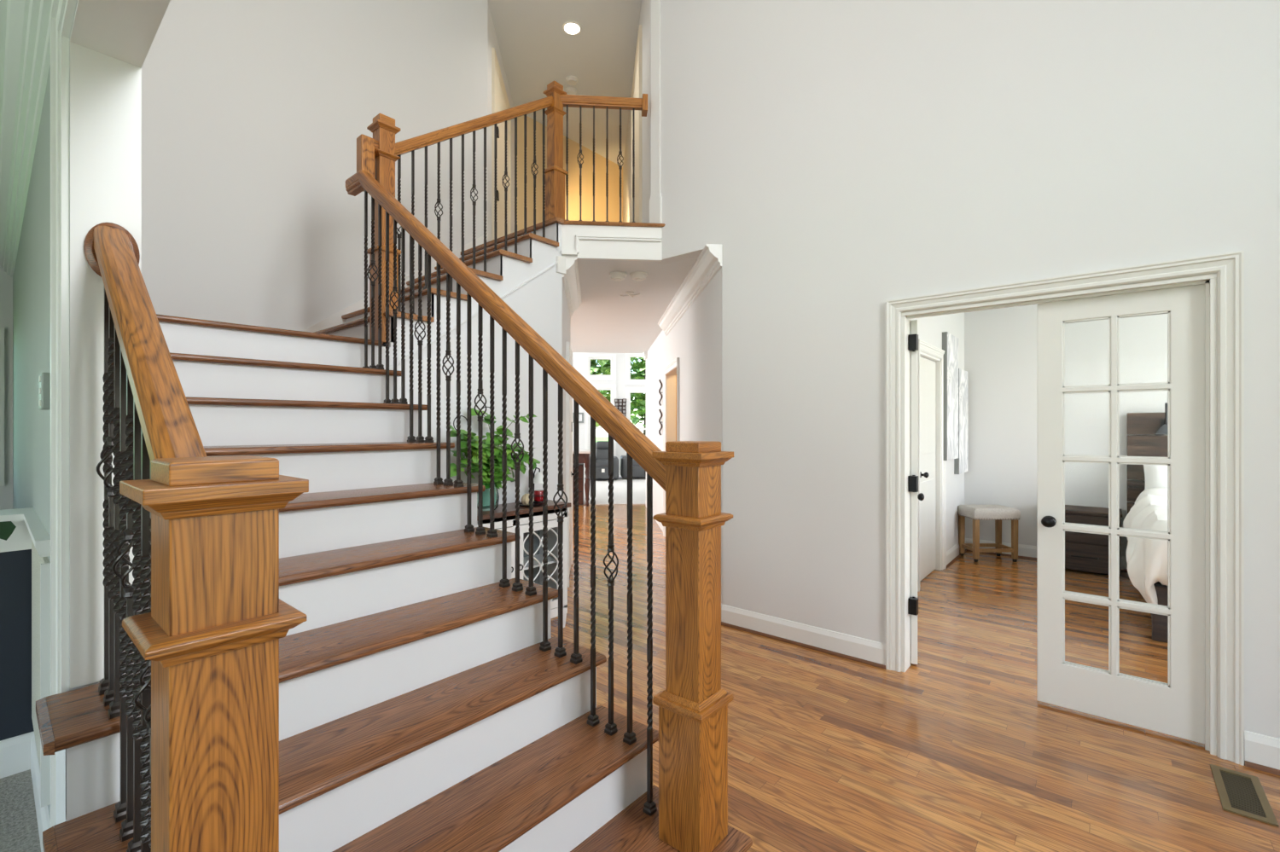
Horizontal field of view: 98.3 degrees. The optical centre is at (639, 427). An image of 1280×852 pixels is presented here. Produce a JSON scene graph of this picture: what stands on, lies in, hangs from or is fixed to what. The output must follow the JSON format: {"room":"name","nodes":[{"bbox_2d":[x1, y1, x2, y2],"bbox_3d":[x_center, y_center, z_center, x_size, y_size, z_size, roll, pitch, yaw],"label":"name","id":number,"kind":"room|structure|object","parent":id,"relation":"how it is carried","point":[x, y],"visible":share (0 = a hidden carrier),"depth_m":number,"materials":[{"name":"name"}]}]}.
{"room":"entrance hall","nodes":[
{"label":"entrance hall","id":0,"kind":"room"},
{"bbox_2d":[0,267,12,510],"bbox_3d":[-6.287,0.050,2.728,0.120,2.700,4.231,0,0,40],"label":"wall","id":1,"kind":"structure","parent":0,"point":[6,282],"depth_m":4.28,"materials":[{"name":"paint"}]},
{"bbox_2d":[0,327,4,485],"bbox_3d":[-5.261,-0.155,3.861,0.080,1.210,1.085,0,0,40],"label":"window","id":2,"kind":"structure","parent":1,"relation":"in","point":[2,329],"depth_m":4.24,"materials":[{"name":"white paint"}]},
{"bbox_2d":[0,549,34,741],"bbox_3d":[-3.300,0.950,1.442,0.140,0.900,2.331,0,0,40],"label":"wall","id":3,"kind":"structure","parent":0,"point":[15,567],"depth_m":2.24,"materials":[{"name":"blue paint"}]},
{"bbox_2d":[0,507,35,779],"bbox_3d":[-3.300,0.875,1.442,0.240,1.050,2.331,0,0,40],"label":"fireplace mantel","id":4,"kind":"structure","parent":3,"relation":"attached to","point":[14,752],"depth_m":2.23,"materials":[{"name":"white paint"}]},
{"bbox_2d":[0,521,16,541],"bbox_3d":[-2.798,0.381,1.896,0.102,0.182,0.880,0,0,43],"label":"trailing vine","id":5,"kind":"object","parent":4,"relation":"on","point":[7,528],"visible":1,"depth_m":2.17,"materials":[{"name":"green plant"}]},
{"bbox_2d":[12,0,98,820],"bbox_3d":[-1.300,-1.310,1.359,9.240,5.420,0.132,0,0,40],"label":"wall","id":6,"kind":"structure","parent":0,"point":[32,274],"depth_m":2.30,"materials":[{"name":"green paint"}]},
{"bbox_2d":[0,0,52,278],"bbox_3d":[-2.892,-1.228,2.542,5.300,0.145,0.125,0,0,40],"label":"curtain","id":7,"kind":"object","parent":6,"relation":"attached to","point":[25,25],"depth_m":2.05,"materials":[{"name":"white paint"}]},
{"bbox_2d":[23,512,50,808],"bbox_3d":[-2.150,0.770,1.971,0.830,0.840,0.036,0,0,40],"label":"chair rail","id":8,"kind":"object","parent":6,"relation":"attached to","point":[40,538],"visible":0.74,"depth_m":1.74,"materials":[{"name":"white paint"}]},
{"bbox_2d":[30,734,50,851],"bbox_3d":[-1.980,1.327,1.840,1.320,0.145,0.016,0,0,40],"label":"baseboard","id":9,"kind":"structure","parent":6,"relation":"attached to","point":[43,817],"depth_m":1.97,"materials":[{"name":"white paint"}]},
{"bbox_2d":[31,540,50,769],"bbox_3d":[-2.179,0.810,2.011,0.805,0.760,0.013,0,0,40],"label":"wainscot panel","id":10,"kind":"object","parent":6,"relation":"attached to","point":[37,560],"visible":0.5,"depth_m":2.06,"materials":[{"name":"paint"}]},
{"bbox_2d":[39,372,50,410],"bbox_3d":[-1.764,-0.105,1.646,0.120,0.106,0.032,0,0,40],"label":"light switch","id":11,"kind":"object","parent":6,"relation":"attached to","point":[44,378],"visible":0.67,"depth_m":1.60,"materials":[{"name":"grey plastic"}]},
{"bbox_2d":[50,0,77,827],"bbox_3d":[0.059,0.176,0.103,4.042,2.447,0.028,0,0,40],"label":"door frame","id":12,"kind":"structure","parent":6,"relation":"attached to","point":[62,12],"depth_m":1.36,"materials":[{"name":"white paint"}]},
{"bbox_2d":[69,0,170,688],"bbox_3d":[0.146,-0.158,0.134,3.950,1.595,0.131,0,0,40],"label":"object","id":13,"kind":"structure","parent":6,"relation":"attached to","point":[111,41],"depth_m":1.38,"materials":[{"name":"white paint"}]},
{"bbox_2d":[141,0,487,347],"bbox_3d":[-2.385,-1.310,4.193,0.120,5.420,2.788,0,0,40],"label":"wall","id":14,"kind":"structure","parent":0,"point":[254,113],"depth_m":3.94,"materials":[{"name":"paint"}]},
{"bbox_2d":[487,0,514,242],"bbox_3d":[-1.570,-2.797,6.125,0.116,2.445,1.833,0,0,-5],"label":"wall","id":15,"kind":"structure","parent":0,"point":[492,42],"depth_m":5.40,"materials":[{"name":"paint"}]},
{"bbox_2d":[491,47,511,240],"bbox_3d":[-1.484,-2.650,5.958,0.028,2.150,1.060,0,0,-5],"label":"door frame","id":16,"kind":"structure","parent":15,"relation":"attached to","point":[494,59],"depth_m":5.43,"materials":[{"name":"beige paint"}]},
{"bbox_2d":[494,65,508,238],"bbox_3d":[-1.479,-2.603,5.959,0.039,2.055,0.870,0,0,-5],"label":"door","id":17,"kind":"structure","parent":15,"relation":"in","point":[500,105],"depth_m":5.85,"materials":[{"name":"beige paint"}]},
{"bbox_2d":[487,0,640,167],"bbox_3d":[1.024,-4.080,3.937,9.270,0.120,7.069,0,0,40],"label":"ceiling","id":18,"kind":"structure","parent":0,"point":[536,51],"depth_m":5.97,"materials":[{"name":"paint"}]},
{"bbox_2d":[565,75,577,85],"bbox_3d":[-0.787,-3.999,6.397,0.140,0.042,0.140,0,0,40],"label":"smoke detector","id":19,"kind":"object","parent":18,"relation":"attached to","point":[571,80],"visible":1,"depth_m":6.37,"materials":[{"name":"white plastic"}]},
{"bbox_2d":[562,21,581,35],"bbox_3d":[-0.686,-4.015,5.576,0.196,0.008,0.196,0,0,40],"label":"recessed light","id":20,"kind":"object","parent":18,"relation":"in","point":[573,28],"visible":1,"depth_m":5.57,"materials":[{"name":"white plastic"}]},
{"bbox_2d":[561,277,570,501],"bbox_3d":[-0.721,0.050,4.990,0.122,2.700,1.536,0,0,-5],"label":"wall","id":21,"kind":"structure","parent":0,"point":[566,318],"depth_m":4.59,"materials":[{"name":"paint"}]},
{"bbox_2d":[555,256,565,274],"bbox_3d":[-0.608,-1.230,4.216,0.040,0.120,0.085,0,0,40],"label":"trim","id":22,"kind":"structure","parent":21,"relation":"attached to","point":[561,265],"depth_m":4.20,"materials":[{"name":"white paint"}]},
{"bbox_2d":[565,341,572,587],"bbox_3d":[-0.667,0.328,5.248,0.028,2.145,0.840,0,0,-5],"label":"door frame","id":23,"kind":"structure","parent":21,"relation":"attached to","point":[568,351],"depth_m":4.83,"materials":[{"name":"white paint"}]},
{"bbox_2d":[561,257,581,316],"bbox_3d":[-0.603,-1.222,4.999,0.115,0.155,1.536,0,0,-5],"label":"crown molding","id":24,"kind":"structure","parent":21,"relation":"attached to","point":[571,280],"depth_m":4.73,"materials":[{"name":"white paint"}]},
{"bbox_2d":[569,358,574,575],"bbox_3d":[-0.638,0.370,5.250,0.086,2.040,0.660,0,0,-5],"label":"door","id":25,"kind":"structure","parent":21,"relation":"in","point":[570,397],"depth_m":5.24,"materials":[{"name":"paint"}]},
{"bbox_2d":[516,115,622,231],"bbox_3d":[-0.932,-2.797,7.870,0.120,2.445,2.200,0,0,40],"label":"wall","id":26,"kind":"structure","parent":0,"point":[573,148],"depth_m":7.77,"materials":[{"name":"paint"}]},
{"bbox_2d":[572,352,645,470],"bbox_3d":[-2.640,-1.400,16.213,9.400,5.600,0.150,0,0,-5],"label":"wall","id":27,"kind":"structure","parent":0,"point":[578,357],"depth_m":16.29,"materials":[{"name":"paint"}]},
{"bbox_2d":[584,353,616,380],"bbox_3d":[-1.162,-1.762,16.300,0.913,0.778,0.120,0,0,-5],"label":"window","id":28,"kind":"structure","parent":27,"relation":"in","point":[612,357],"depth_m":16.26,"materials":[{"name":"white paint"}]},
{"bbox_2d":[584,384,616,471],"bbox_3d":[-1.162,0.023,16.300,0.913,2.537,0.120,0,0,-5],"label":"window","id":29,"kind":"structure","parent":27,"relation":"in","point":[612,388],"depth_m":16.25,"materials":[{"name":"white paint"}]},
{"bbox_2d":[614,398,626,413],"bbox_3d":[-0.576,-0.505,16.276,0.350,0.648,0.061,0,0,-5],"label":"wall sculpture","id":30,"kind":"object","parent":27,"relation":"attached to","point":[618,402],"visible":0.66,"depth_m":16.25,"materials":[{"name":"brown metal"}]},
{"bbox_2d":[625,353,645,384],"bbox_3d":[-0.034,-1.737,16.392,0.820,0.979,0.120,0,0,-5],"label":"window","id":31,"kind":"structure","parent":27,"relation":"in","point":[628,381],"depth_m":16.32,"materials":[{"name":"white paint"}]},
{"bbox_2d":[625,387,645,455],"bbox_3d":[-0.034,0.060,16.392,0.820,2.462,0.120,0,0,-5],"label":"window","id":32,"kind":"structure","parent":27,"relation":"in","point":[628,390],"depth_m":16.33,"materials":[{"name":"white paint"}]},
{"bbox_2d":[561,256,698,352],"bbox_3d":[-2.876,-1.325,6.588,7.350,0.050,5.594,0,0,-5],"label":"ceiling","id":33,"kind":"structure","parent":0,"point":[605,321],"depth_m":5.85,"materials":[{"name":"paint"}]},
{"bbox_2d":[609,271,627,281],"bbox_3d":[-0.186,-1.271,4.695,0.150,0.056,0.150,0,0,40],"label":"smoke detector","id":34,"kind":"object","parent":33,"relation":"attached to","point":[615,276],"visible":1,"depth_m":4.65,"materials":[{"name":"white plastic"}]},
{"bbox_2d":[629,271,647,281],"bbox_3d":[-0.009,-1.271,4.695,0.150,0.056,0.150,0,0,40],"label":"smoke detector","id":35,"kind":"object","parent":33,"relation":"attached to","point":[637,276],"visible":1,"depth_m":4.65,"materials":[{"name":"white plastic"}]},
{"bbox_2d":[622,0,650,222],"bbox_3d":[-0.045,-2.797,6.574,0.110,2.445,4.390,0,0,-5],"label":"wall","id":36,"kind":"structure","parent":0,"point":[644,18],"depth_m":4.94,"materials":[{"name":"paint"}]},
{"bbox_2d":[633,50,639,222],"bbox_3d":[-0.033,-2.603,5.666,0.015,2.055,0.890,0,0,-5],"label":"door","id":37,"kind":"structure","parent":36,"relation":"in","point":[636,95],"depth_m":5.54,"materials":[{"name":"beige paint"}]},
{"bbox_2d":[631,24,641,222],"bbox_3d":[-0.039,-2.650,5.666,0.028,2.150,1.080,0,0,-5],"label":"door frame","id":38,"kind":"structure","parent":36,"relation":"attached to","point":[639,37],"depth_m":5.13,"materials":[{"name":"beige paint"}]},
{"bbox_2d":[649,0,662,223],"bbox_3d":[0.166,-2.798,4.372,0.110,2.444,0.162,0,0,40],"label":"trim","id":39,"kind":"structure","parent":36,"relation":"attached to","point":[655,201],"depth_m":4.32,"materials":[{"name":"white paint"}]},
{"bbox_2d":[0,474,1279,851],"bbox_3d":[-1.235,1.453,9.175,19.250,0.134,20.600,0,0,40],"label":"floor","id":40,"kind":"structure","parent":0,"point":[956,751],"depth_m":2.49,"materials":[{"name":"brown wood"}]},
{"bbox_2d":[35,222,752,851],"bbox_3d":[-1.003,-0.211,2.892,3.670,3.222,2.966,0,0,40],"label":"staircase","id":41,"kind":"structure","parent":40,"relation":"on","point":[421,709],"depth_m":1.87,"materials":[{"name":"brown wood"}]},
{"bbox_2d":[83,222,308,851],"bbox_3d":[-0.931,0.346,1.056,1.088,1.729,0.174,0,0,40],"label":"stair railing","id":42,"kind":"object","parent":41,"relation":"on","point":[191,678],"visible":1,"depth_m":0.74,"materials":[{"name":"brown wood"}]},
{"bbox_2d":[96,446,114,488],"bbox_3d":[-1.232,0.092,1.293,0.052,0.108,0.052,0,0,-14],"label":"basket","id":43,"kind":"object","parent":42,"relation":"on","point":[107,485],"depth_m":1.28,"materials":[{"name":"metal"}]},
{"bbox_2d":[111,540,133,587],"bbox_3d":[-1.039,0.278,1.130,0.052,0.108,0.052,0,0,-14],"label":"basket","id":44,"kind":"object","parent":42,"relation":"on","point":[125,584],"depth_m":1.12,"materials":[{"name":"metal"}]},
{"bbox_2d":[133,666,151,722],"bbox_3d":[-0.847,0.463,0.967,0.052,0.108,0.052,0,0,-14],"label":"basket","id":45,"kind":"object","parent":42,"relation":"on","point":[145,685],"depth_m":0.95,"materials":[{"name":"metal"}]},
{"bbox_2d":[366,81,567,343],"bbox_3d":[-1.087,-1.567,3.773,0.151,2.147,1.458,0,0,40],"label":"stair railing","id":46,"kind":"object","parent":41,"relation":"on","point":[383,128],"visible":0.91,"depth_m":3.67,"materials":[{"name":"brown wood"}]},
{"bbox_2d":[434,201,442,217],"bbox_3d":[-1.288,-1.390,3.542,0.052,0.108,0.052,0,0,-14],"label":"basket","id":47,"kind":"object","parent":46,"relation":"on","point":[439,202],"depth_m":3.54,"materials":[{"name":"metal"}]},
{"bbox_2d":[470,186,477,201],"bbox_3d":[-1.121,-1.569,3.740,0.052,0.108,0.052,0,0,-14],"label":"basket","id":48,"kind":"object","parent":46,"relation":"on","point":[473,188],"depth_m":3.73,"materials":[{"name":"metal"}]},
{"bbox_2d":[502,174,509,187],"bbox_3d":[-0.953,-1.748,3.937,0.052,0.108,0.052,0,0,-14],"label":"basket","id":49,"kind":"object","parent":46,"relation":"on","point":[504,175],"depth_m":3.93,"materials":[{"name":"metal"}]},
{"bbox_2d":[531,162,538,174],"bbox_3d":[-0.786,-1.927,4.134,0.052,0.108,0.052,0,0,-14],"label":"basket","id":50,"kind":"object","parent":46,"relation":"on","point":[533,163],"depth_m":4.13,"materials":[{"name":"metal"}]},
{"bbox_2d":[345,133,733,851],"bbox_3d":[-0.701,-0.231,2.397,2.474,2.883,0.178,0,0,42],"label":"stair railing","id":51,"kind":"object","parent":41,"relation":"on","point":[693,705],"visible":1,"depth_m":1.80,"materials":[{"name":"brown wood"}]},
{"bbox_2d":[367,263,378,282],"bbox_3d":[-1.444,-0.833,2.993,0.052,0.108,0.052,0,0,-14],"label":"basket","id":52,"kind":"object","parent":51,"relation":"on","point":[372,264],"depth_m":2.99,"materials":[{"name":"metal"}]},
{"bbox_2d":[389,290,401,309],"bbox_3d":[-1.252,-0.648,2.830,0.052,0.108,0.052,0,0,-14],"label":"basket","id":53,"kind":"object","parent":51,"relation":"on","point":[394,292],"depth_m":2.82,"materials":[{"name":"metal"}]},
{"bbox_2d":[413,320,425,341],"bbox_3d":[-1.060,-0.463,2.667,0.052,0.108,0.052,0,0,-14],"label":"basket","id":54,"kind":"object","parent":51,"relation":"on","point":[418,322],"depth_m":2.66,"materials":[{"name":"metal"}]},
{"bbox_2d":[442,354,453,376],"bbox_3d":[-0.867,-0.278,2.504,0.052,0.108,0.052,0,0,-14],"label":"basket","id":55,"kind":"object","parent":51,"relation":"on","point":[446,356],"depth_m":2.50,"materials":[{"name":"metal"}]},
{"bbox_2d":[474,393,486,416],"bbox_3d":[-0.675,-0.093,2.341,0.052,0.108,0.052,0,0,-14],"label":"basket","id":56,"kind":"object","parent":51,"relation":"on","point":[478,395],"depth_m":2.33,"materials":[{"name":"metal"}]},
{"bbox_2d":[511,438,523,463],"bbox_3d":[-0.482,0.092,2.177,0.052,0.108,0.052,0,0,-14],"label":"basket","id":57,"kind":"object","parent":51,"relation":"on","point":[514,440],"depth_m":2.17,"materials":[{"name":"metal"}]},
{"bbox_2d":[552,490,567,517],"bbox_3d":[-0.290,0.278,2.014,0.052,0.108,0.052,0,0,-14],"label":"basket","id":58,"kind":"object","parent":51,"relation":"on","point":[562,492],"depth_m":2.01,"materials":[{"name":"metal"}]},
{"bbox_2d":[603,551,618,581],"bbox_3d":[-0.097,0.463,1.851,0.052,0.108,0.052,0,0,-14],"label":"basket","id":59,"kind":"object","parent":51,"relation":"on","point":[609,578],"depth_m":1.84,"materials":[{"name":"metal"}]},
{"bbox_2d":[477,500,571,628],"bbox_3d":[-0.902,0.965,3.613,0.320,0.870,0.935,0,0,40],"label":"console table","id":60,"kind":"object","parent":40,"relation":"on","point":[552,526],"visible":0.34,"depth_m":3.76,"materials":[{"name":"grey wood"}]},
{"bbox_2d":[477,482,499,511],"bbox_3d":[-0.971,0.442,3.524,0.144,0.174,0.144,0,0,40],"label":"vase","id":61,"kind":"object","parent":60,"relation":"on","point":[486,485],"depth_m":3.53,"materials":[{"name":"green glass"}]},
{"bbox_2d":[449,407,540,511],"bbox_3d":[-0.926,0.199,3.548,0.310,0.661,0.697,0,0,40],"label":"potted plant","id":62,"kind":"object","parent":60,"relation":"on","point":[474,439],"visible":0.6,"depth_m":3.51,"materials":[{"name":"green plant"}]},
{"bbox_2d":[532,467,543,503],"bbox_3d":[-0.701,0.405,3.859,0.109,0.249,0.109,0,0,-5],"label":"lantern","id":63,"kind":"object","parent":60,"relation":"on","point":[538,478],"visible":0.7,"depth_m":3.83,"materials":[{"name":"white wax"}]},
{"bbox_2d":[533,489,543,501],"bbox_3d":[-0.701,0.478,3.859,0.082,0.072,0.082,0,0,40],"label":"jar candle","id":64,"kind":"object","parent":63,"relation":"on","point":[538,494],"visible":0.77,"depth_m":3.82,"materials":[{"name":"red glass"}]},
{"bbox_2d":[523,554,557,570],"bbox_3d":[-0.919,0.932,3.624,0.238,0.015,0.860,0,0,40],"label":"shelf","id":65,"kind":"object","parent":60,"relation":"attached to","point":[551,560],"depth_m":3.85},
{"bbox_2d":[572,463,583,505],"bbox_3d":[-1.342,1.032,10.069,0.630,0.705,0.510,0,0,-5],"label":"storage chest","id":66,"kind":"object","parent":40,"relation":"on","point":[580,465],"visible":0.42,"depth_m":9.85,"materials":[{"name":"brown wood"}]},
{"bbox_2d":[572,449,590,506],"bbox_3d":[-1.542,0.914,10.067,1.330,0.969,0.900,0,0,-5],"label":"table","id":67,"kind":"object","parent":40,"relation":"on","point":[584,455],"visible":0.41,"depth_m":9.72,"materials":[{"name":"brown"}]},
{"bbox_2d":[589,441,618,480],"bbox_3d":[-0.976,0.876,14.612,0.800,0.980,1.006,0,0,-5],"label":"recliner","id":68,"kind":"object","parent":40,"relation":"on","point":[602,447],"visible":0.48,"depth_m":14.21,"materials":[{"name":"grey leather"}]},
{"bbox_2d":[595,441,608,449],"bbox_3d":[-0.997,0.496,14.868,0.380,0.220,0.200,0,0,-5],"label":"cushion","id":69,"kind":"object","parent":68,"relation":"on","point":[599,445],"depth_m":14.78,"materials":[{"name":"grey fabric"}]},
{"bbox_2d":[619,452,645,478],"bbox_3d":[-0.131,0.876,15.033,0.800,0.980,1.006,0,0,-5],"label":"recliner","id":70,"kind":"object","parent":40,"relation":"on","point":[638,472],"visible":0.25,"depth_m":14.57,"materials":[{"name":"grey leather"}]},
{"bbox_2d":[642,351,647,507],"bbox_3d":[0.238,0.050,9.662,0.360,2.700,0.320,0,0,-5],"label":"column","id":71,"kind":"structure","parent":40,"relation":"on","point":[645,353],"depth_m":9.61,"materials":[{"name":"white paint"}]},
{"bbox_2d":[957,505,1020,562],"bbox_3d":[3.688,1.123,5.873,0.486,0.555,0.344,0,0,0],"label":"stool","id":72,"kind":"object","parent":40,"relation":"on","point":[997,513],"visible":1,"depth_m":5.74,"materials":[{"name":"grey fabric"}]},
{"bbox_2d":[957,505,1020,517],"bbox_3d":[3.688,0.890,5.873,0.481,0.090,0.341,0,0,0],"label":"cushion","id":73,"kind":"object","parent":72,"relation":"on","point":[968,511],"depth_m":5.72,"materials":[{"name":"grey fabric"}]},
{"bbox_2d":[1064,505,1122,575],"bbox_3d":[4.316,1.085,5.416,0.604,0.570,0.476,0,0,40],"label":"nightstand","id":74,"kind":"object","parent":40,"relation":"on","point":[1085,552],"visible":0.41,"depth_m":5.23,"materials":[{"name":"black wood"}]},
{"bbox_2d":[1127,413,1167,643],"bbox_3d":[4.639,0.633,3.979,1.670,1.533,2.190,0,0,40],"label":"bed","id":75,"kind":"object","parent":40,"relation":"on","point":[1137,423],"visible":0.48,"depth_m":5.23,"materials":[{"name":"brown wood"}]},
{"bbox_2d":[1154,402,1167,435],"bbox_3d":[4.833,-0.071,5.082,0.170,0.297,0.174,0,0,40],"label":"wall sconce","id":76,"kind":"object","parent":75,"relation":"attached to","point":[1162,430],"visible":0.68,"depth_m":5.08,"materials":[{"name":"black"}]},
{"bbox_3d":[4.686,0.917,3.965,1.480,0.395,2.030,0,0,40],"label":"mattress","id":77,"kind":"object","parent":75,"relation":"on","visible":0},
{"bbox_2d":[1122,488,1167,605],"bbox_3d":[4.436,0.865,3.780,1.703,0.673,1.919,0,0,40],"label":"comforter","id":78,"kind":"object","parent":77,"relation":"on","point":[1146,559],"visible":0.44,"depth_m":3.67,"materials":[{"name":"white fabric"}]},
{"bbox_2d":[1143,465,1167,489],"bbox_3d":[4.876,0.500,4.886,0.660,0.438,0.235,0,0,40],"label":"pillow","id":79,"kind":"object","parent":77,"relation":"on","point":[1155,476],"visible":0.11,"depth_m":5.00,"materials":[{"name":"white fabric"}]},
{"bbox_2d":[1210,764,1279,827],"bbox_3d":[2.295,1.397,2.112,0.134,0.006,0.350,0,0,40],"label":"floor vent","id":80,"kind":"object","parent":40,"relation":"in","point":[1240,794],"visible":1,"depth_m":2.10,"materials":[{"name":"brown metal"}]},
{"bbox_2d":[646,244,722,605],"bbox_3d":[0.416,0.050,6.747,0.123,2.700,5.620,0,0,-5],"label":"wall","id":81,"kind":"structure","parent":0,"point":[696,339],"depth_m":5.01,"materials":[{"name":"paint"}]},
{"bbox_2d":[663,357,679,537],"bbox_3d":[0.420,0.328,6.521,0.151,2.145,1.200,0,0,-5],"label":"door frame","id":82,"kind":"structure","parent":81,"relation":"attached to","point":[669,381],"depth_m":7.02,"materials":[{"name":"white paint"}]},
{"bbox_2d":[657,244,721,336],"bbox_3d":[0.404,-1.222,5.441,0.115,0.155,3.020,0,0,-5],"label":"crown molding","id":83,"kind":"structure","parent":81,"relation":"attached to","point":[708,263],"depth_m":4.73,"materials":[{"name":"white paint"}]},
{"bbox_2d":[910,312,964,552],"bbox_3d":[2.450,0.050,4.925,0.120,2.700,3.677,0,0,40],"label":"wall","id":84,"kind":"structure","parent":0,"point":[930,329],"depth_m":5.76,"materials":[{"name":"paint"}]},
{"bbox_2d":[919,356,935,581],"bbox_3d":[2.656,0.378,5.110,0.105,2.025,0.780,0,0,40],"label":"door","id":85,"kind":"structure","parent":84,"relation":"in","point":[927,367],"depth_m":5.14,"materials":[{"name":"paint"}]},
{"bbox_2d":[917,339,946,592],"bbox_3d":[2.638,0.328,5.125,0.148,2.145,1.000,0,0,40],"label":"door frame","id":86,"kind":"structure","parent":84,"relation":"attached to","point":[927,351],"depth_m":5.41,"materials":[{"name":"white paint"}]},
{"bbox_2d":[942,331,958,460],"bbox_3d":[3.157,-0.300,5.628,0.047,1.260,0.530,0,0,40],"label":"print","id":87,"kind":"object","parent":84,"relation":"attached to","point":[950,343],"visible":1,"depth_m":5.54,"materials":[{"name":"grey paper"}]},
{"bbox_2d":[946,541,966,568],"bbox_3d":[3.352,1.331,5.873,0.030,0.137,1.065,0,0,40],"label":"baseboard","id":88,"kind":"structure","parent":84,"relation":"attached to","point":[951,554],"depth_m":5.75,"materials":[{"name":"white paint"}]},
{"bbox_2d":[954,368,968,474],"bbox_3d":[3.510,-0.060,6.044,0.047,1.120,0.480,0,0,40],"label":"print","id":89,"kind":"object","parent":84,"relation":"attached to","point":[961,464],"visible":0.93,"depth_m":5.99,"materials":[{"name":"grey paper"}]},
{"bbox_2d":[650,0,1279,738],"bbox_3d":[2.177,-1.310,2.668,5.630,5.420,0.120,0,0,40],"label":"wall","id":90,"kind":"structure","parent":0,"point":[845,159],"depth_m":3.18,"materials":[{"name":"paint"}]},
{"bbox_2d":[460,216,665,255],"bbox_3d":[-0.757,-1.561,4.510,1.961,0.028,0.570,0,0,23],"label":"trim","id":91,"kind":"structure","parent":90,"relation":"attached to","point":[554,220],"depth_m":4.26,"materials":[{"name":"brown wood"}]},
{"bbox_2d":[559,93,647,222],"bbox_3d":[-0.291,-2.080,4.313,0.700,1.010,0.100,0,0,-5],"label":"balcony railing","id":92,"kind":"object","parent":91,"relation":"on","point":[568,101],"visible":0.96,"depth_m":4.30,"materials":[{"name":"brown wood"}]},
{"bbox_2d":[576,151,583,164],"bbox_3d":[-0.462,-2.084,4.299,0.053,0.108,0.053,0,0,-5],"label":"basket","id":93,"kind":"object","parent":92,"relation":"on","point":[579,153],"depth_m":4.29,"materials":[{"name":"metal"}]},
{"bbox_2d":[616,153,623,166],"bbox_3d":[-0.153,-2.084,4.325,0.053,0.108,0.053,0,0,-5],"label":"basket","id":94,"kind":"object","parent":92,"relation":"on","point":[620,154],"depth_m":4.32,"materials":[{"name":"metal"}]},
{"bbox_2d":[561,224,661,261],"bbox_3d":[-0.216,-1.421,4.281,0.768,0.252,0.040,0,0,-5],"label":"trim","id":95,"kind":"structure","parent":90,"relation":"attached to","point":[589,249],"depth_m":4.26,"materials":[{"name":"white paint"}]},
{"bbox_2d":[561,234,662,255],"bbox_3d":[-0.213,-1.391,4.244,0.768,0.158,0.034,0,0,-5],"label":"panel","id":96,"kind":"object","parent":90,"relation":"attached to","point":[596,237],"visible":1,"depth_m":4.23,"materials":[{"name":"white paint"}]},
{"bbox_2d":[721,605,885,669],"bbox_3d":[1.004,1.331,3.565,1.115,0.137,0.030,0,0,40],"label":"baseboard","id":97,"kind":"structure","parent":90,"relation":"attached to","point":[865,649],"depth_m":3.51,"materials":[{"name":"white paint"}]},
{"bbox_2d":[908,320,924,664],"bbox_3d":[1.734,0.381,3.476,0.175,2.010,0.654,0,0,19],"label":"door","id":98,"kind":"structure","parent":90,"relation":"in","point":[913,337],"depth_m":3.23,"materials":[{"name":"paint"}]},
{"bbox_2d":[885,250,1244,766],"bbox_3d":[2.005,0.336,2.797,1.407,2.129,0.149,0,0,40],"label":"door frame","id":99,"kind":"structure","parent":90,"relation":"attached to","point":[1224,288],"depth_m":2.40,"materials":[{"name":"paint"}]},
{"bbox_2d":[1037,284,1204,744],"bbox_3d":[2.252,0.381,2.618,0.605,2.010,0.175,0,0,40],"label":"door","id":100,"kind":"structure","parent":90,"relation":"in","point":[1176,707],"depth_m":2.58,"materials":[{"name":"paint"}]},
{"bbox_2d":[1244,730,1279,775],"bbox_3d":[3.386,1.331,1.545,2.313,0.137,0.030,0,0,40],"label":"baseboard","id":101,"kind":"structure","parent":90,"relation":"attached to","point":[1259,749],"depth_m":2.26,"materials":[{"name":"white paint"}]},
{"bbox_2d":[964,303,1167,556],"bbox_3d":[5.378,0.050,4.933,4.576,2.700,0.120,0,0,40],"label":"wall","id":102,"kind":"structure","parent":0,"point":[1001,345],"depth_m":5.88,"materials":[{"name":"paint"}]},
{"bbox_2d":[965,538,1127,571],"bbox_3d":[5.337,1.331,4.869,4.356,0.137,0.030,0,0,40],"label":"baseboard","id":103,"kind":"structure","parent":102,"relation":"attached to","point":[1023,550],"depth_m":5.91,"materials":[{"name":"white paint"}]},
{"label":"outside","id":104,"kind":"structure","parent":0,"visible":0},
{"bbox_2d":[595,436,608,442],"bbox_3d":[-1.742,1.720,21.142,90.000,0.360,90.000,0,0,40],"label":"ground","id":105,"kind":"structure","parent":104,"point":[597,439],"depth_m":71.61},
{"bbox_2d":[590,360,610,426],"bbox_3d":[-2.263,-2.987,23.888,3.772,9.071,3.684,0,0,-11],"label":"tree","id":106,"kind":"object","parent":105,"relation":"on","point":[604,368],"visible":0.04,"depth_m":23.25,"materials":[{"name":"green plant"}]},
{"bbox_2d":[630,357,645,436],"bbox_3d":[0.387,-3.400,27.183,3.886,9.894,3.945,0,0,28],"label":"tree","id":107,"kind":"object","parent":105,"relation":"on","point":[639,402],"visible":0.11,"depth_m":26.88,"materials":[{"name":"green plant"}]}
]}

